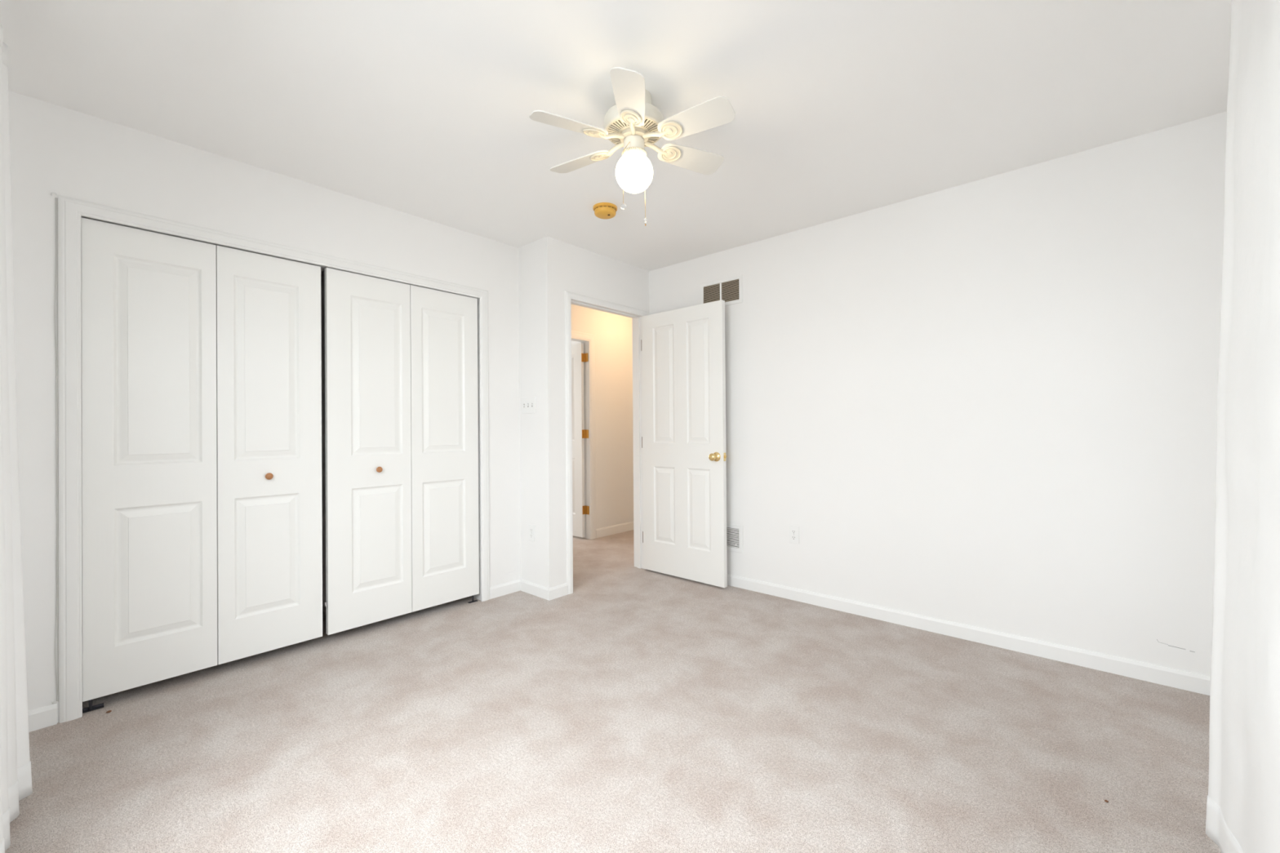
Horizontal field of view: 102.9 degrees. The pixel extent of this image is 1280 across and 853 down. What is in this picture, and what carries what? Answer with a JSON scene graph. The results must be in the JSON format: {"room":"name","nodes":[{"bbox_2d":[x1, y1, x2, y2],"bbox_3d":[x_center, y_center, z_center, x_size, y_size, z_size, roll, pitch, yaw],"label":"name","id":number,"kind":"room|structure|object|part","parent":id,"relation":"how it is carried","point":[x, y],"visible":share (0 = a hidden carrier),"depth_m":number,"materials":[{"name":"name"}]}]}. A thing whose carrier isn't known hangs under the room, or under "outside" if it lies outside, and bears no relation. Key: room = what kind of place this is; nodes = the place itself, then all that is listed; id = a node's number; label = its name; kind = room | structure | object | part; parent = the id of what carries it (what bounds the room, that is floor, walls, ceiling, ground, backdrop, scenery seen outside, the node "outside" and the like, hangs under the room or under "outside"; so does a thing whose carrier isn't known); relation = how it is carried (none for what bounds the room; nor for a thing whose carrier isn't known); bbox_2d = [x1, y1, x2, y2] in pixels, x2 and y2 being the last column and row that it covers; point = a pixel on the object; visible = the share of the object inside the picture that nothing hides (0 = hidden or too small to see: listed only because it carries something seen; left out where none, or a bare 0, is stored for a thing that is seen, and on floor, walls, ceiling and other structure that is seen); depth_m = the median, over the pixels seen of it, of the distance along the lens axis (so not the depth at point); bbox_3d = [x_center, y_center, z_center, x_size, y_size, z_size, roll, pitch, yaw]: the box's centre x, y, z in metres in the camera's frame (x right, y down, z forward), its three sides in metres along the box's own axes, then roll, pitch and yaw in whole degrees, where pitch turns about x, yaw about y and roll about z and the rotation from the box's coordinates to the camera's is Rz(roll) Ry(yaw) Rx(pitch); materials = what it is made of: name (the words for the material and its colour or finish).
{"room":"empty bedroom","nodes":[
{"label":"empty bedroom","id":0,"kind":"room"},
{"bbox_2d":[80,231,325,606],"bbox_3d":[-1.989,-0.051,3.054,0.672,2.440,2.377,-1,0,42],"label":"wall","id":1,"kind":"structure","parent":0,"point":[322,276],"depth_m":3.33,"materials":[{"name":"paint"}]},
{"bbox_2d":[8,90,648,723],"bbox_3d":[-1.222,-0.057,3.076,0.446,2.440,3.429,-1,0,42],"label":"wall","id":2,"kind":"structure","parent":0,"point":[65,152],"depth_m":2.57,"materials":[{"name":"paint"}]},
{"bbox_2d":[27,702,57,732],"bbox_3d":[-2.357,1.128,1.929,0.012,0.078,0.202,-1,0,42],"label":"baseboard","id":3,"kind":"structure","parent":2,"relation":"attached to","point":[46,716],"depth_m":1.97,"materials":[{"name":"paint"}]},
{"bbox_2d":[80,217,322,713],"bbox_3d":[-1.982,0.156,2.396,0.063,2.016,0.862,-1,0,42],"label":"door","id":4,"kind":"structure","parent":2,"relation":"in","point":[202,512],"depth_m":2.34,"materials":[{"name":"white paint"}]},
{"bbox_3d":[-1.840,0.247,2.530,0.030,0.033,0.033,-1,0,42],"label":"knob","id":5,"kind":"part","parent":4,"relation":"part of","materials":[{"name":"brown wood"}]},
{"bbox_2d":[57,195,489,723],"bbox_3d":[-1.700,0.125,2.768,0.137,2.082,1.917,-1,0,42],"label":"trim","id":6,"kind":"structure","parent":2,"relation":"attached to","point":[71,211],"depth_m":2.05,"materials":[{"name":"paint"}]},
{"bbox_2d":[324,267,479,635],"bbox_3d":[-1.381,0.155,3.064,0.063,2.016,0.908,-1,0,42],"label":"door","id":7,"kind":"structure","parent":2,"relation":"in","point":[402,397],"depth_m":3.02,"materials":[{"name":"white paint"}]},
{"bbox_3d":[-1.490,0.246,2.915,0.030,0.033,0.033,-1,0,42],"label":"knob","id":8,"kind":"part","parent":7,"relation":"part of","materials":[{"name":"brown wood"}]},
{"bbox_2d":[489,578,519,599],"bbox_3d":[-0.930,1.124,3.536,0.012,0.078,0.253,-1,0,42],"label":"baseboard","id":9,"kind":"structure","parent":2,"relation":"attached to","point":[502,589],"depth_m":3.52,"materials":[{"name":"paint"}]},
{"bbox_2d":[521,396,535,413],"bbox_3d":[-0.783,-0.148,3.561,0.164,0.116,0.018,-1,0,42],"label":"light switch","id":10,"kind":"object","parent":2,"relation":"attached to","point":[528,404],"visible":1,"depth_m":3.56,"materials":[{"name":"white plastic"}]},
{"bbox_2d":[528,524,534,542],"bbox_3d":[-0.752,0.739,3.542,0.070,0.114,0.007,-1,0,42],"label":"power outlet","id":11,"kind":"object","parent":2,"relation":"attached to","point":[531,527],"visible":1,"depth_m":3.54,"materials":[{"name":"white plastic"}]},
{"bbox_2d":[520,578,549,599],"bbox_3d":[-0.732,1.123,3.522,0.326,0.078,0.012,-1,0,42],"label":"baseboard","id":12,"kind":"structure","parent":2,"relation":"attached to","point":[535,589],"depth_m":3.51,"materials":[{"name":"paint"}]},
{"bbox_2d":[547,582,568,600],"bbox_3d":[-0.554,1.121,3.468,0.012,0.078,0.168,-1,0,42],"label":"baseboard","id":13,"kind":"structure","parent":2,"relation":"attached to","point":[561,590],"depth_m":3.46,"materials":[{"name":"paint"}]},
{"bbox_2d":[564,290,647,594],"bbox_3d":[-0.265,0.109,3.893,0.137,2.102,0.867,-1,0,42],"label":"trim","id":14,"kind":"structure","parent":2,"relation":"attached to","point":[571,298],"depth_m":3.99,"materials":[{"name":"paint"}]},
{"bbox_2d":[640,299,727,587],"bbox_3d":[0.313,0.124,3.867,0.790,2.030,0.177,-1,0,42],"label":"door","id":15,"kind":"structure","parent":14,"relation":"attached to","point":[684,466],"depth_m":3.82,"materials":[{"name":"white paint"}]},
{"bbox_3d":[0.521,0.216,3.607,0.067,0.067,0.071,-1,0,42],"label":"knob","id":16,"kind":"part","parent":15,"relation":"part of","materials":[{"name":"gold metal"}]},
{"bbox_2d":[571,341,581,344],"bbox_3d":[-1.724,-0.041,5.609,1.975,2.440,2.700,-1,0,42],"label":"wall","id":17,"kind":"structure","parent":0,"point":[572,342],"depth_m":6.48,"materials":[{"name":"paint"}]},
{"bbox_2d":[571,304,633,528],"bbox_3d":[-0.492,-0.051,5.419,0.120,2.440,3.148,-1,0,42],"label":"wall","id":18,"kind":"structure","parent":0,"point":[613,333],"depth_m":5.54,"materials":[{"name":"white paint"}]},
{"bbox_2d":[571,342,589,537],"bbox_3d":[-0.869,0.144,5.511,0.803,2.020,0.112,-1,0,42],"label":"door","id":19,"kind":"structure","parent":18,"relation":"in","point":[579,357],"depth_m":5.33,"materials":[{"name":"white paint"}]},
{"bbox_2d":[571,330,595,539],"bbox_3d":[-0.818,0.103,5.037,0.137,2.132,0.922,-1,0,42],"label":"trim","id":20,"kind":"structure","parent":18,"relation":"attached to","point":[588,339],"depth_m":5.30,"materials":[{"name":"paint"}]},
{"bbox_2d":[595,521,633,537],"bbox_3d":[0.042,1.121,5.906,0.012,0.092,1.514,-1,0,42],"label":"baseboard","id":21,"kind":"structure","parent":18,"relation":"attached to","point":[608,531],"depth_m":5.54,"materials":[{"name":"white paint"}]},
{"bbox_2d":[4,529,1221,852],"bbox_3d":[-0.344,1.210,3.678,6.580,0.100,5.760,-1,0,42],"label":"floor","id":22,"kind":"structure","parent":0,"point":[634,709],"depth_m":1.85,"materials":[{"name":"carpet"}]},
{"bbox_2d":[0,23,32,852],"bbox_3d":[-1.737,-0.015,1.368,0.082,2.312,0.573,0,0,-44],"label":"curtain","id":23,"kind":"object","parent":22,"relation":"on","point":[15,774],"visible":1,"depth_m":1.49,"materials":[{"name":"white fabric"}]},
{"bbox_2d":[0,0,1231,271],"bbox_3d":[-0.364,-1.330,3.690,6.580,0.100,5.760,-1,0,42],"label":"ceiling","id":24,"kind":"structure","parent":0,"point":[422,108],"depth_m":1.95,"materials":[{"name":"white paint"}]},
{"bbox_2d":[592,202,617,218],"bbox_3d":[-0.204,-1.260,2.996,0.142,0.050,0.142,-1,0,42],"label":"smoke detector","id":25,"kind":"object","parent":24,"relation":"attached to","point":[602,210],"visible":1,"depth_m":2.96,"materials":[{"name":"orange plastic"}]},
{"bbox_3d":[-0.205,-1.278,2.996,0.142,0.013,0.142,-1,0,42],"label":"plate","id":26,"kind":"part","parent":25,"relation":"part of","materials":[{"name":"orange plastic"}]},
{"bbox_2d":[528,66,735,226],"bbox_3d":[-0.023,-1.055,2.005,0.818,0.472,0.786,-1,0,42],"label":"ceiling fan","id":27,"kind":"object","parent":24,"relation":"hanging from","point":[633,123],"visible":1,"depth_m":1.93,"materials":[{"name":"laminate"},{"name":"enamel"},{"name":"glass"}]},
{"bbox_3d":[-0.257,-1.114,1.883,0.292,0.034,0.112,0,0,-27],"label":"fan blade","id":28,"kind":"part","parent":27,"relation":"part of","materials":[{"name":"white laminate"}]},
{"bbox_3d":[-0.246,-1.113,2.147,0.292,0.034,0.112,-1,0,33],"label":"fan blade","id":29,"kind":"part","parent":27,"relation":"part of","materials":[{"name":"white laminate"}]},
{"bbox_3d":[-0.053,-0.969,1.947,0.007,0.259,0.051,-1,0,31],"label":"pull chain","id":30,"kind":"part","parent":27,"relation":"part of","materials":[{"name":"gold metal"}]},
{"bbox_3d":[-0.035,-1.116,1.742,0.112,0.034,0.292,0,0,3],"label":"fan blade","id":31,"kind":"part","parent":27,"relation":"part of","materials":[{"name":"white laminate"}]},
{"bbox_3d":[-0.022,-0.995,2.005,0.148,0.145,0.148,-1,0,42],"label":"globe","id":32,"kind":"part","parent":27,"relation":"part of","materials":[{"name":"white glass"}]},
{"bbox_3d":[0.013,-0.974,2.056,0.005,0.249,0.050,-1,0,24],"label":"pull chain","id":33,"kind":"part","parent":27,"relation":"part of","materials":[{"name":"gold metal"}]},
{"bbox_3d":[0.211,-1.116,2.127,0.292,0.034,0.112,0,0,-27],"label":"fan blade","id":34,"kind":"part","parent":27,"relation":"part of","materials":[{"name":"white laminate"}]},
{"bbox_3d":[0.200,-1.117,1.864,0.292,0.034,0.112,-1,0,33],"label":"fan blade","id":35,"kind":"part","parent":27,"relation":"part of","materials":[{"name":"white laminate"}]},
{"bbox_2d":[648,111,1226,676],"bbox_3d":[1.315,-0.075,3.197,3.428,2.440,0.121,-1,0,42],"label":"wall","id":36,"kind":"structure","parent":0,"point":[989,402],"depth_m":2.63,"materials":[{"name":"paint"}]},
{"bbox_2d":[700,274,742,306],"bbox_3d":[0.594,-0.981,3.750,0.359,0.199,0.007,-1,0,42],"label":"air vent","id":37,"kind":"object","parent":36,"relation":"in","point":[731,291],"visible":0.81,"depth_m":3.73,"materials":[{"name":"metal"}]},
{"bbox_2d":[726,523,742,553],"bbox_3d":[0.601,0.805,3.744,0.344,0.198,0.012,-1,0,42],"label":"air vent","id":38,"kind":"object","parent":36,"relation":"in","point":[734,532],"visible":0.48,"depth_m":3.67,"materials":[{"name":"metal"}]},
{"bbox_2d":[789,525,799,543],"bbox_3d":[1.019,0.716,3.377,0.070,0.114,0.007,-1,0,42],"label":"power outlet","id":39,"kind":"object","parent":36,"relation":"attached to","point":[793,531],"visible":1,"depth_m":3.37,"materials":[{"name":"white plastic"}]},
{"bbox_2d":[727,573,1210,695],"bbox_3d":[1.280,1.106,3.143,3.188,0.078,0.012,-1,0,42],"label":"baseboard","id":40,"kind":"structure","parent":36,"relation":"attached to","point":[1169,677],"depth_m":2.62,"materials":[{"name":"paint"}]},
{"bbox_2d":[1205,0,1279,852],"bbox_3d":[1.287,-0.054,1.052,0.104,2.342,0.923,-1,0,43],"label":"curtain","id":41,"kind":"object","parent":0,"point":[1243,801],"visible":1,"depth_m":1.22,"materials":[{"name":"white fabric"}]}
]}

